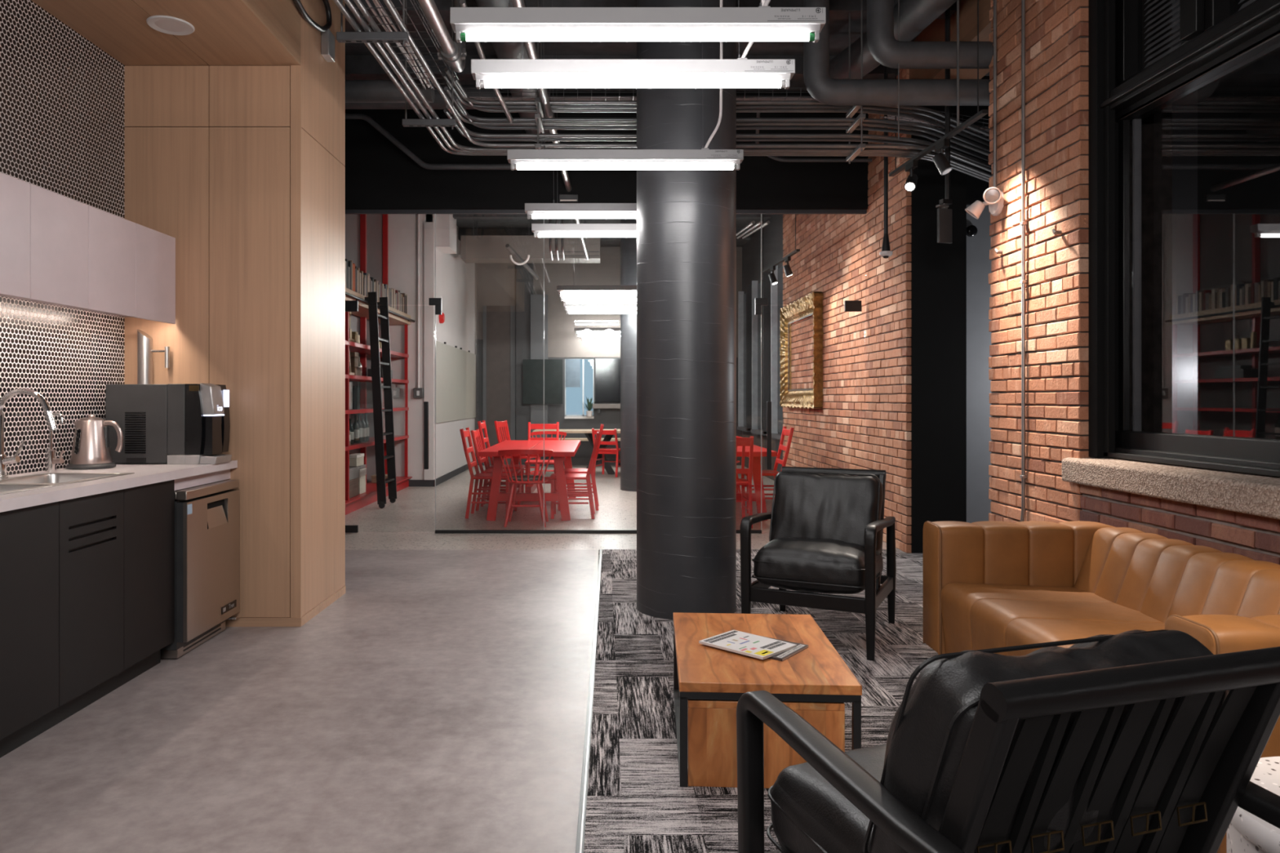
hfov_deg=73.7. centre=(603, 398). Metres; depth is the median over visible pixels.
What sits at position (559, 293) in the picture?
lamp
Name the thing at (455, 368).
board
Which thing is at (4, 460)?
kitchen faucet
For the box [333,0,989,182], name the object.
conduit
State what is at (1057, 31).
wall
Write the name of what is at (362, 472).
storage box
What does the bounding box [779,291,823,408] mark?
picture frame
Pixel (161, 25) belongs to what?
diffuser
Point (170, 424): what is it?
coffee machine
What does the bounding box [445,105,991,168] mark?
conduit
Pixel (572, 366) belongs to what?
roller blind
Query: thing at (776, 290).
window
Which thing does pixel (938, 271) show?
wall
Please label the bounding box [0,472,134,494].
sink
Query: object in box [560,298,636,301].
lamp
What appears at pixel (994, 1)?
conduit
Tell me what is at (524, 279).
wall
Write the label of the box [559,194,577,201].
box
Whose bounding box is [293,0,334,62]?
cable loop
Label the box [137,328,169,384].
tap tower
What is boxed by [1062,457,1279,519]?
sill
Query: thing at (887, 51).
duct
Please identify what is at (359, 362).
bottle
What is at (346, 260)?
book
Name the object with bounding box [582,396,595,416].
potted plant
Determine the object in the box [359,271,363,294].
book
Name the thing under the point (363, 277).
book
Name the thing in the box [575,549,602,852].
trim
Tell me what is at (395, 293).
book
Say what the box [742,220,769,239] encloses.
conduit
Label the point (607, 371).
wall screen
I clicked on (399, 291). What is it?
book
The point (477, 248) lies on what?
air duct
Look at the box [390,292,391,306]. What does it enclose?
book
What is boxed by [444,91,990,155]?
conduit
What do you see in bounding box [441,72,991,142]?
conduit
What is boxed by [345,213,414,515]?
bookcase
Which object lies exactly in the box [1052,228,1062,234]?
wall anchor
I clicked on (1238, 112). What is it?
window pane
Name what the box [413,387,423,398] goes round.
switch box
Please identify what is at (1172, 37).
blind
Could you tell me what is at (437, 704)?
floor
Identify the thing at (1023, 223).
conduit
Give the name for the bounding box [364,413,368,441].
bottle
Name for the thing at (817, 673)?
coffee table
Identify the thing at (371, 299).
library ladder
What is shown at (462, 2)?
pipe
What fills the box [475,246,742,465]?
wall
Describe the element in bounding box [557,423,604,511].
chair
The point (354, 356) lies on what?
projector
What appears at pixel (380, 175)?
beam
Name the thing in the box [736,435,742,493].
chair
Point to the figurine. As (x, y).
(350, 330)
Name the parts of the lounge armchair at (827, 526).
leg, arm, rail, leg, rail, rail, leg, arm, post, rail, cross rail, leg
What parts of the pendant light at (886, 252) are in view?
rod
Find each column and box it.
[620,218,636,491]
[636,0,736,620]
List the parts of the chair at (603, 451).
leg, leg, rail, rail, rail, seat, leg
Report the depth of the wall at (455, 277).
14.16 m
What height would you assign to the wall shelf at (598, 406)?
0.170 m
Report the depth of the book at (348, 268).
9.63 m
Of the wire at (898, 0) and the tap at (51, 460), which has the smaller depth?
the tap at (51, 460)
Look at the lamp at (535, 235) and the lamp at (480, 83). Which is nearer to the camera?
the lamp at (480, 83)
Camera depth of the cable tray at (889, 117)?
6.55 m
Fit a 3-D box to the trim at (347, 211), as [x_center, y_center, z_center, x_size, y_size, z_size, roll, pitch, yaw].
[-0.530,-1.802,8.240,6.140,0.035,0.040,0,0,0]
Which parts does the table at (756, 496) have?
leg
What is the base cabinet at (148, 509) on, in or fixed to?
on the floor
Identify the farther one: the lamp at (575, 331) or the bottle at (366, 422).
the lamp at (575, 331)
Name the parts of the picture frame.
moulding, moulding, moulding, moulding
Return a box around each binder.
[349,382,350,409]
[350,382,352,409]
[352,386,355,409]
[355,386,357,408]
[357,386,359,408]
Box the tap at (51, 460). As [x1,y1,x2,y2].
[44,412,64,471]
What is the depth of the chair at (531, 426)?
11.80 m
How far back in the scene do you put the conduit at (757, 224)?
10.50 m
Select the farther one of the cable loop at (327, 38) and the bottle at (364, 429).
the bottle at (364, 429)
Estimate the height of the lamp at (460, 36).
0.046 m
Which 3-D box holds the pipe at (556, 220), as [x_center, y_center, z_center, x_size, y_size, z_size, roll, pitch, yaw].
[-0.550,-2.232,10.144,0.031,1.135,0.319,0,0,0]
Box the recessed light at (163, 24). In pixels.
[146,15,195,35]
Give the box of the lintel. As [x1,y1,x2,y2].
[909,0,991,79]
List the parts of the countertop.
support panel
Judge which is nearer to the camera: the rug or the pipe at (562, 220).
the rug
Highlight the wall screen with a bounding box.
[595,358,620,402]
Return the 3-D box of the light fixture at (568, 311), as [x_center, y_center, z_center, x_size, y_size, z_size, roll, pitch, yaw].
[0.090,-2.057,11.720,1.220,1.786,0.076,0,0,0]
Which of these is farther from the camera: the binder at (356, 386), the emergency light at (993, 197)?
the binder at (356, 386)
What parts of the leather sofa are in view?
panel, arm, seat, backrest, panel, arm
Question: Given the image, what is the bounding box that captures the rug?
[583,549,937,852]
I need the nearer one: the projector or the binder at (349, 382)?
the binder at (349, 382)
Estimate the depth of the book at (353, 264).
9.85 m
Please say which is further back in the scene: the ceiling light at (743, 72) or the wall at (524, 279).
the wall at (524, 279)
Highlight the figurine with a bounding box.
[349,311,354,342]
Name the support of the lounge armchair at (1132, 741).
on the rug
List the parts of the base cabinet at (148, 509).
door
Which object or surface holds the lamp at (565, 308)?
attached to the batten at (568, 305)
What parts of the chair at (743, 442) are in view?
seat, rail, leg, rail, leg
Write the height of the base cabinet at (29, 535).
0.902 m
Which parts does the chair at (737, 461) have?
leg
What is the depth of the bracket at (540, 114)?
5.88 m
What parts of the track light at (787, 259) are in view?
suspension rod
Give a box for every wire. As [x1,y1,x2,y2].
[897,0,899,139]
[956,0,959,126]
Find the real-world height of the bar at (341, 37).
1.270 m
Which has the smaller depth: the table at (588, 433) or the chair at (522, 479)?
the chair at (522, 479)
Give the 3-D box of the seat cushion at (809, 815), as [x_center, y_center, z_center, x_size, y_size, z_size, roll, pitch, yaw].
[0.718,0.901,1.687,0.601,0.281,0.614,0,0,-18]
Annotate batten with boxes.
[524,0,636,218]
[531,41,636,237]
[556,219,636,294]
[560,294,636,301]
[563,301,636,310]
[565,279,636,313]
[573,325,620,333]
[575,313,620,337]
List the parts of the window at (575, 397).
sill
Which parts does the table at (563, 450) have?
leg, leg, leg, leg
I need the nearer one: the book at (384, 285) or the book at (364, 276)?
the book at (364, 276)
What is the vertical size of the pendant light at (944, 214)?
1.857 m
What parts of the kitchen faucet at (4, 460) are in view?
handle, spout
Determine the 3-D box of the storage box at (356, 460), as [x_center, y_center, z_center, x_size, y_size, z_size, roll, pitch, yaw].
[-3.030,0.735,10.220,0.250,0.140,0.308,0,0,0]
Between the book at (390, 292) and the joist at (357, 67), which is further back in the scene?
the book at (390, 292)
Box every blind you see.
[565,359,580,386]
[1143,0,1182,67]
[1238,0,1255,10]
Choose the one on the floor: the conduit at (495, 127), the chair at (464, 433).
the chair at (464, 433)
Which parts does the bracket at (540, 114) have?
threaded rod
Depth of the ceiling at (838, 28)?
7.21 m
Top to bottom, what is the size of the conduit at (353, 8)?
0.026 m
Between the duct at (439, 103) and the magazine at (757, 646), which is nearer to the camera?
the magazine at (757, 646)
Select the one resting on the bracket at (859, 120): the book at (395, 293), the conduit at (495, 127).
the conduit at (495, 127)
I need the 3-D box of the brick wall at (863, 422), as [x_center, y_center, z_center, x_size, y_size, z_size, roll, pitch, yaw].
[2.785,-0.826,9.603,0.510,4.252,4.919,0,0,0]
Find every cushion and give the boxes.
[753,537,883,594]
[770,471,883,555]
[770,743,886,852]
[870,629,1228,852]
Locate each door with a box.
[345,297,441,533]
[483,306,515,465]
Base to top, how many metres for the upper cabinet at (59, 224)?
0.488 m
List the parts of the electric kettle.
gauge frame, lid, handle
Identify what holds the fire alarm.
attached to the wall at (455, 277)
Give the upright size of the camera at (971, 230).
0.104 m
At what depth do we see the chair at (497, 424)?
12.62 m
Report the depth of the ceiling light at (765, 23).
2.77 m
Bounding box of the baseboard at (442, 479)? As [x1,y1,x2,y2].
[408,461,472,486]
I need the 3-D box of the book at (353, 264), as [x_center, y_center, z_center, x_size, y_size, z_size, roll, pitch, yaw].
[-2.970,-1.386,9.797,0.201,0.319,0.048,0,0,0]
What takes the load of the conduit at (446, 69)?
on the bracket at (859, 120)
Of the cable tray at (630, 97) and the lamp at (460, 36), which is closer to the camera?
the lamp at (460, 36)
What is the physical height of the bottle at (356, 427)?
0.340 m
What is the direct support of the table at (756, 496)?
on the floor
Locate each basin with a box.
[0,474,113,483]
[0,484,45,492]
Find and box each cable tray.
[351,0,458,89]
[453,87,916,106]
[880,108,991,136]
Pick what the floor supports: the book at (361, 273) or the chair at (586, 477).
the chair at (586, 477)
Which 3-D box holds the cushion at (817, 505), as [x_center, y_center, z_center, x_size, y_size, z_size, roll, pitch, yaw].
[1.257,0.652,4.805,0.615,0.468,0.302,0,0,26]
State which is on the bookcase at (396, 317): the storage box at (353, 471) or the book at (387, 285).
the book at (387, 285)
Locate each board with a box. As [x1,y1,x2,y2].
[435,341,475,423]
[523,359,562,404]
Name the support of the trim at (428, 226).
attached to the wall at (402, 228)
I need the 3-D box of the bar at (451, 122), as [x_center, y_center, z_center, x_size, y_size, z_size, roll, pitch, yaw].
[-1.085,-2.315,5.320,0.330,1.270,0.040,0,0,0]
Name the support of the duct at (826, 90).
hanging from the ceiling at (838, 28)
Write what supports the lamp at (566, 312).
attached to the light fixture at (568, 311)
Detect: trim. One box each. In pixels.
[345,209,866,213]
[424,222,434,479]
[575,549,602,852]
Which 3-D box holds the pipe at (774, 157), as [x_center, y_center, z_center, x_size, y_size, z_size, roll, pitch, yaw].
[1.834,-2.409,7.858,1.296,0.410,0.434,0,0,-25]
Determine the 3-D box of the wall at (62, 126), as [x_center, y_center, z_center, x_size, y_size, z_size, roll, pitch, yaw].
[-2.780,-0.825,1.343,0.100,4.250,7.085,0,0,0]
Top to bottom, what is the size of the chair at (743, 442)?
0.926 m
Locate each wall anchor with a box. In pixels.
[995,248,1003,253]
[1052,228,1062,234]
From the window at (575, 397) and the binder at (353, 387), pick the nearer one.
the binder at (353, 387)
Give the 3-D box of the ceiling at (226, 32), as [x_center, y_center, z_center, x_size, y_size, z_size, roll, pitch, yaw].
[-2.228,-2.425,1.333,1.005,1.050,7.065,0,0,0]
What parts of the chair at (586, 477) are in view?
leg, leg, seat, leg, leg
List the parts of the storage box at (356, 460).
lid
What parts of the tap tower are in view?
faucet stem, handle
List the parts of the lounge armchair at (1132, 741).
leg, rail, arm, post, rail, post, arm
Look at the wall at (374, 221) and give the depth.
11.81 m
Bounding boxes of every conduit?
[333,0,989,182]
[343,0,990,179]
[353,0,991,177]
[382,0,991,172]
[417,213,419,387]
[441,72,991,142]
[443,108,979,168]
[444,67,989,136]
[444,86,991,152]
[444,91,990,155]
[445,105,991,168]
[453,76,989,146]
[453,95,988,160]
[736,220,755,235]
[737,220,762,239]
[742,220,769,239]
[993,0,996,186]
[1019,0,1027,521]
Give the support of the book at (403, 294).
on the bookcase at (396, 317)
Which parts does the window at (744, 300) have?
sill, pane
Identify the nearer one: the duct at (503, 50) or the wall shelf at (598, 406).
the duct at (503, 50)
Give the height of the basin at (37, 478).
0.182 m
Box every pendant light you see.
[506,0,743,170]
[935,7,952,244]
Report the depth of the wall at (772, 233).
14.30 m
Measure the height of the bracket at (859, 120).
1.250 m
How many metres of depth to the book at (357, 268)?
10.01 m
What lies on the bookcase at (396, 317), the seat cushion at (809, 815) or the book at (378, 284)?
the book at (378, 284)
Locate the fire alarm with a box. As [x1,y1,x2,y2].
[439,312,444,323]
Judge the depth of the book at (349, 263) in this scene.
9.69 m
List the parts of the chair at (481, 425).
rail, leg, leg, seat, leg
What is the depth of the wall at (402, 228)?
12.60 m
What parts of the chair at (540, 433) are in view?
crest rail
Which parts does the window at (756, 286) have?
sill, pane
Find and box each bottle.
[349,418,354,444]
[349,431,351,444]
[352,414,359,443]
[356,413,362,442]
[358,356,361,375]
[360,413,366,442]
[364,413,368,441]
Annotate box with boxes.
[349,453,364,466]
[349,466,359,479]
[349,477,359,498]
[358,467,366,494]
[371,474,387,483]
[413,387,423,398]
[434,213,456,253]
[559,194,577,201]
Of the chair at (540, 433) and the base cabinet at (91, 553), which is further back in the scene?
the chair at (540, 433)
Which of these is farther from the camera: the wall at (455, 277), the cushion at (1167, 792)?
the wall at (455, 277)
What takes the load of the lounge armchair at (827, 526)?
on the rug
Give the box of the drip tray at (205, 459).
[200,453,231,464]
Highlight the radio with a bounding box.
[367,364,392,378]
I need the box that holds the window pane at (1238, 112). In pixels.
[1197,0,1279,439]
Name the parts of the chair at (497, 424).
leg, rail, leg, seat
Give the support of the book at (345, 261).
on the bookcase at (396, 317)
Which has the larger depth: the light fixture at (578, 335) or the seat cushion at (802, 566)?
the light fixture at (578, 335)
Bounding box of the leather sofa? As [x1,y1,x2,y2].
[923,520,1279,852]
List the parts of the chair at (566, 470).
seat, leg, leg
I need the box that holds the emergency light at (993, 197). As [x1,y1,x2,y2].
[964,186,1004,218]
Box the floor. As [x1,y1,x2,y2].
[0,465,898,852]
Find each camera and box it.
[351,331,359,343]
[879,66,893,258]
[966,225,977,236]
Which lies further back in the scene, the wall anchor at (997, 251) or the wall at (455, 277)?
the wall at (455, 277)
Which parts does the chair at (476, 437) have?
rail, leg, leg, seat, leg, leg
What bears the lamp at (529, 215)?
attached to the batten at (534, 211)
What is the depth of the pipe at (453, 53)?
4.78 m
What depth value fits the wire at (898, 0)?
5.60 m
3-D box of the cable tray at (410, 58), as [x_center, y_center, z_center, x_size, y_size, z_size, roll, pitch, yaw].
[-1.200,-2.150,4.425,0.345,0.065,2.856,0,0,2]
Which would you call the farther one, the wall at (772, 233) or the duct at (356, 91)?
the wall at (772, 233)
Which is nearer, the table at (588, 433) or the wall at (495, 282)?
the table at (588, 433)
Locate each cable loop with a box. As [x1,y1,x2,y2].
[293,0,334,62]
[509,254,529,265]
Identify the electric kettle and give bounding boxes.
[66,414,123,469]
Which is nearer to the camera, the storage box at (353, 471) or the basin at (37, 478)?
the basin at (37, 478)
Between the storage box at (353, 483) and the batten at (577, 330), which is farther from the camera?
the batten at (577, 330)
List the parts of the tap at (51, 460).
spout, handle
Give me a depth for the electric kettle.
4.26 m
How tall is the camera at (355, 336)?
0.150 m
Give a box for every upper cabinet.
[0,172,30,298]
[0,183,88,308]
[27,205,135,317]
[80,222,175,324]
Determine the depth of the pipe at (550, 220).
9.99 m
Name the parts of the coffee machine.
foot panel, trim, maker plate, trim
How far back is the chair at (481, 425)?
10.61 m
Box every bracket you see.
[534,0,543,149]
[845,0,866,163]
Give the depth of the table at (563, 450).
9.06 m
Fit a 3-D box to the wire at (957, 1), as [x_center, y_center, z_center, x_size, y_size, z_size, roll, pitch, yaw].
[2.286,-2.335,5.500,0.015,1.230,0.016,0,0,0]
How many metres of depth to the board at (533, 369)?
16.29 m
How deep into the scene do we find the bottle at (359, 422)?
10.42 m
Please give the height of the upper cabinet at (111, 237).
0.488 m
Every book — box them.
[345,258,347,288]
[345,261,346,287]
[347,260,352,290]
[347,261,351,289]
[347,266,350,288]
[352,263,354,291]
[353,263,355,291]
[355,266,357,292]
[357,267,359,293]
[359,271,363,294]
[359,272,360,293]
[360,272,362,294]
[363,272,367,296]
[363,275,366,296]
[363,277,364,295]
[367,273,369,292]
[369,277,373,292]
[377,284,379,302]
[380,283,382,297]
[383,284,386,297]
[386,284,388,305]
[390,288,392,307]
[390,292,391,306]
[392,288,395,308]
[395,293,397,309]
[397,290,400,311]
[400,293,404,312]
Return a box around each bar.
[336,0,408,45]
[402,0,456,128]
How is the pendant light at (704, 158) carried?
hanging from the ceiling at (838, 28)
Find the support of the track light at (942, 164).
hanging from the ceiling at (838, 28)
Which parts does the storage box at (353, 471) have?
lid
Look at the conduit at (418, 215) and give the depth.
12.56 m
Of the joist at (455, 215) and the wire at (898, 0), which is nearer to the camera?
the wire at (898, 0)
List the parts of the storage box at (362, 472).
lid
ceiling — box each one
[31,0,300,65]
[345,0,1179,246]
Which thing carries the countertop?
on the base cabinet at (91, 553)
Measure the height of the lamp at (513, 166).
0.046 m
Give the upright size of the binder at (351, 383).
0.320 m
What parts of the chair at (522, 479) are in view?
leg, leg, crest rail, seat, leg, leg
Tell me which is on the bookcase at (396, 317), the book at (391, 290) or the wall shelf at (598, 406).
the book at (391, 290)
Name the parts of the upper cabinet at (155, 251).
door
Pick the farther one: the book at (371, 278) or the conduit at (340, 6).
the book at (371, 278)
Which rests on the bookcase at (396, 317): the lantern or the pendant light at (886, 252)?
the lantern
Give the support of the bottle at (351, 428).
on the bookcase at (396, 317)
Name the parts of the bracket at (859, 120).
threaded rod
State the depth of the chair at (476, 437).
9.92 m
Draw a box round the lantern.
[349,353,354,374]
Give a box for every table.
[478,440,580,520]
[533,429,620,474]
[672,613,862,786]
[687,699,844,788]
[736,444,777,520]
[1226,756,1279,852]
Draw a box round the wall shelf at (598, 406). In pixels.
[592,404,620,413]
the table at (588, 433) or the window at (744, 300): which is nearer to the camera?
the table at (588, 433)
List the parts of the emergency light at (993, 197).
plate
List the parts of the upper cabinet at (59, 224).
door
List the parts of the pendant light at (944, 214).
panel, rod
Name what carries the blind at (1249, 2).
attached to the window at (1217, 40)
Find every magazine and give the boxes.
[698,630,796,659]
[760,635,808,661]
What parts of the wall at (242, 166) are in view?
baseboard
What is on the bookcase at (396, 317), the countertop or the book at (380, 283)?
the book at (380, 283)
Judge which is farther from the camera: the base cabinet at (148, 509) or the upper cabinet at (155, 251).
the upper cabinet at (155, 251)
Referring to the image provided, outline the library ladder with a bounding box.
[364,291,396,508]
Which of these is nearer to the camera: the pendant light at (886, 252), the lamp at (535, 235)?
the lamp at (535, 235)
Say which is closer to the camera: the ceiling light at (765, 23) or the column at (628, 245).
the ceiling light at (765, 23)
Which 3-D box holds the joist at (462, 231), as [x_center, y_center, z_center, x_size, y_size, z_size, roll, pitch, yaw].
[-0.380,-2.850,14.800,5.840,0.200,0.140,0,0,0]
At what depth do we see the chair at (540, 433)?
13.30 m
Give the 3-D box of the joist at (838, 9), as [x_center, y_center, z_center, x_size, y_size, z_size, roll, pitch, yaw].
[-0.380,-2.870,6.200,5.840,0.160,0.140,0,0,0]
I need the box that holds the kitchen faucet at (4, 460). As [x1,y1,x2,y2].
[0,388,57,479]
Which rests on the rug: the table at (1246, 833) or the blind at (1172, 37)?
the table at (1246, 833)
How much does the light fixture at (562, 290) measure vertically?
1.786 m
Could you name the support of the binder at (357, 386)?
on the bookcase at (396, 317)
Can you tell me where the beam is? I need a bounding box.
[345,90,868,209]
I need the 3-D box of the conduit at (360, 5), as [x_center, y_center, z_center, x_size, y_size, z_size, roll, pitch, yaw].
[0.335,-1.752,5.549,2.502,0.026,6.889,0,0,43]
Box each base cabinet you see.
[0,501,58,758]
[41,488,124,733]
[107,480,174,693]
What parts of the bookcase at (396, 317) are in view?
shelf, shelf, shelf, shelf, shelf, board, ladder rail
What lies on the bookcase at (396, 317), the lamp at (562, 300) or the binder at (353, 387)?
the binder at (353, 387)
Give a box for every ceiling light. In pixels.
[449,0,826,42]
[471,0,795,88]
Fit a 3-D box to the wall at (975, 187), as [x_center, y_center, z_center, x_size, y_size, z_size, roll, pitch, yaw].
[4.100,-2.365,7.875,2.200,1.170,0.150,0,0,0]
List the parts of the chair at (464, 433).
rail, leg, rail, leg, rail, seat, leg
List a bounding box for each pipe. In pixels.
[345,113,511,169]
[417,0,466,72]
[459,0,513,123]
[505,244,538,279]
[511,0,589,259]
[549,218,553,260]
[555,218,559,260]
[560,218,564,260]
[755,112,871,161]
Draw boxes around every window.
[564,358,594,418]
[737,284,751,431]
[751,271,769,435]
[770,265,782,439]
[1088,0,1279,476]
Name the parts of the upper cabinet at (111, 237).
door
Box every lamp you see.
[455,31,819,42]
[475,79,790,88]
[510,163,739,170]
[527,213,636,218]
[533,233,636,237]
[558,292,636,294]
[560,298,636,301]
[564,307,636,310]
[566,311,636,313]
[574,331,620,333]
[576,335,620,337]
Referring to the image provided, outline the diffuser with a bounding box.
[155,19,186,31]
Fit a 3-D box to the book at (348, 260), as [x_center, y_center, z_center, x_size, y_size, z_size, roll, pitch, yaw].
[-2.964,-1.401,9.752,0.188,0.349,0.039,0,0,0]
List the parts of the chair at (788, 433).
leg, seat, leg, rail, rail, rail, leg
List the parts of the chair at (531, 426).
leg, leg, seat, rail, rail, leg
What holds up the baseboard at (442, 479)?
attached to the wall at (455, 277)
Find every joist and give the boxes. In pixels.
[345,0,956,18]
[345,55,897,79]
[453,213,770,218]
[458,227,750,240]
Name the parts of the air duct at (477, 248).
casing, hanger rod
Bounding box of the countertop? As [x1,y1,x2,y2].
[0,460,237,512]
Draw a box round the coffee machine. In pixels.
[105,382,231,464]
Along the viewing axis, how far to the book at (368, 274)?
10.43 m
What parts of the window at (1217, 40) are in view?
casing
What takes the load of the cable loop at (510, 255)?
hanging from the pipe at (508, 247)
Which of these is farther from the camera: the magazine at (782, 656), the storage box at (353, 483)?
the storage box at (353, 483)
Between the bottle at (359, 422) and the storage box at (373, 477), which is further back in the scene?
the storage box at (373, 477)
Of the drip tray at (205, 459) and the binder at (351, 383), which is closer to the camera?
the drip tray at (205, 459)
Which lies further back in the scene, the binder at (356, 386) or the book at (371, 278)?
the book at (371, 278)
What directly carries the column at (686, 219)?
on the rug
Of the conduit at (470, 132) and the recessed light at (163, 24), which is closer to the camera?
the recessed light at (163, 24)
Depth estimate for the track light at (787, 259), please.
9.68 m
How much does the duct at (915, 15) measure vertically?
0.300 m
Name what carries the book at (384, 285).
on the bookcase at (396, 317)
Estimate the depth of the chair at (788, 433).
9.74 m
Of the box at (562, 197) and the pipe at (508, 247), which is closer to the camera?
the box at (562, 197)
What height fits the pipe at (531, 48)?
0.054 m
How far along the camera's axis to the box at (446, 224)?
12.65 m
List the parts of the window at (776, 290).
sill, pane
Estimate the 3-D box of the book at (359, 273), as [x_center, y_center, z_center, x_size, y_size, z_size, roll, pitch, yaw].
[-2.963,-1.356,10.081,0.186,0.260,0.046,0,0,0]
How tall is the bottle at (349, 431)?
0.240 m
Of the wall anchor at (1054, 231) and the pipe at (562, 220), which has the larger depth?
the pipe at (562, 220)
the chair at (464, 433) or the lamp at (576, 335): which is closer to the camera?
the chair at (464, 433)
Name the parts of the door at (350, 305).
handle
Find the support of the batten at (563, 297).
hanging from the ceiling at (838, 28)
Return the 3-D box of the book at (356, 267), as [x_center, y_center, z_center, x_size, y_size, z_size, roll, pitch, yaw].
[-2.985,-1.381,9.930,0.230,0.311,0.038,0,0,0]
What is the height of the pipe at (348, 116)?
0.520 m
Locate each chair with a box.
[459,427,514,518]
[470,429,520,511]
[477,420,524,504]
[493,420,538,486]
[497,449,553,527]
[524,422,559,493]
[530,431,566,473]
[549,431,599,519]
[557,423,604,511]
[591,428,620,477]
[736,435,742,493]
[736,435,753,528]
[741,426,794,513]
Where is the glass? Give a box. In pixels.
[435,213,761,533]
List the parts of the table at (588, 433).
leg, leg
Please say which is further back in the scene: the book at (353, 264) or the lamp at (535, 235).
the book at (353, 264)
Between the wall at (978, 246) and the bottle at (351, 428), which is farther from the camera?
the bottle at (351, 428)
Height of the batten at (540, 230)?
1.756 m
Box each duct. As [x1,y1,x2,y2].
[345,80,435,102]
[345,84,497,109]
[460,218,599,262]
[475,0,555,142]
[803,0,991,105]
[829,0,956,79]
[866,0,993,68]
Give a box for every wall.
[0,0,125,475]
[124,0,345,626]
[345,213,382,482]
[388,213,432,479]
[426,213,475,479]
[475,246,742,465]
[515,262,533,466]
[530,294,547,466]
[742,213,783,480]
[782,68,911,553]
[910,105,966,553]
[966,75,991,204]
[966,204,991,523]
[988,0,1279,564]
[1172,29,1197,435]
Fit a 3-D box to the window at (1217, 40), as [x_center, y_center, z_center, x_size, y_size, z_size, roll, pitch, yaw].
[2.692,-1.320,1.774,0.215,3.260,5.549,0,0,0]
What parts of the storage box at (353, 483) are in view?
lid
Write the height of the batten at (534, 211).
1.756 m
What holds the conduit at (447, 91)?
on the bracket at (859, 120)
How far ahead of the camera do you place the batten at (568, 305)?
11.16 m
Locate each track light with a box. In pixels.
[760,213,799,284]
[888,0,988,191]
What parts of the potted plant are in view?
pot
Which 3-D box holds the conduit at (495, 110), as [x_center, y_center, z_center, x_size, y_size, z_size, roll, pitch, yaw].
[1.340,-2.080,6.351,4.887,0.046,0.724,0,0,-15]
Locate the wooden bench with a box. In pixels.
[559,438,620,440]
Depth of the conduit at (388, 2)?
5.89 m
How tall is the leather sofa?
0.691 m
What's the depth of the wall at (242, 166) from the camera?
4.87 m
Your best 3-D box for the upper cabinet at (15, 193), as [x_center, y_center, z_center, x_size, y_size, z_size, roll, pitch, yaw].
[-2.574,-0.665,3.397,0.308,0.488,0.415,0,0,0]
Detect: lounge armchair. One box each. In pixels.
[736,629,1279,852]
[740,466,896,660]
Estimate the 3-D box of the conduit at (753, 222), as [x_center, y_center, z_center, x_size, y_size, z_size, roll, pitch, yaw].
[1.795,-2.175,11.100,0.035,0.584,3.821,0,0,5]
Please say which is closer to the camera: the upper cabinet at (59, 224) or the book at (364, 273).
the upper cabinet at (59, 224)
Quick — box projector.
[349,351,360,375]
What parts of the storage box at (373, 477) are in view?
lid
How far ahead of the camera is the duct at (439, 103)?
7.24 m
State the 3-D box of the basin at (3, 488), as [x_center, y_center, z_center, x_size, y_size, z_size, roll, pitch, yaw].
[-2.405,0.441,3.215,0.340,0.182,0.490,0,0,0]
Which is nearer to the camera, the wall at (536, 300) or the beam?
the beam
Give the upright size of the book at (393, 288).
0.284 m
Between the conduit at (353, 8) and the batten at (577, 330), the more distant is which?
the batten at (577, 330)

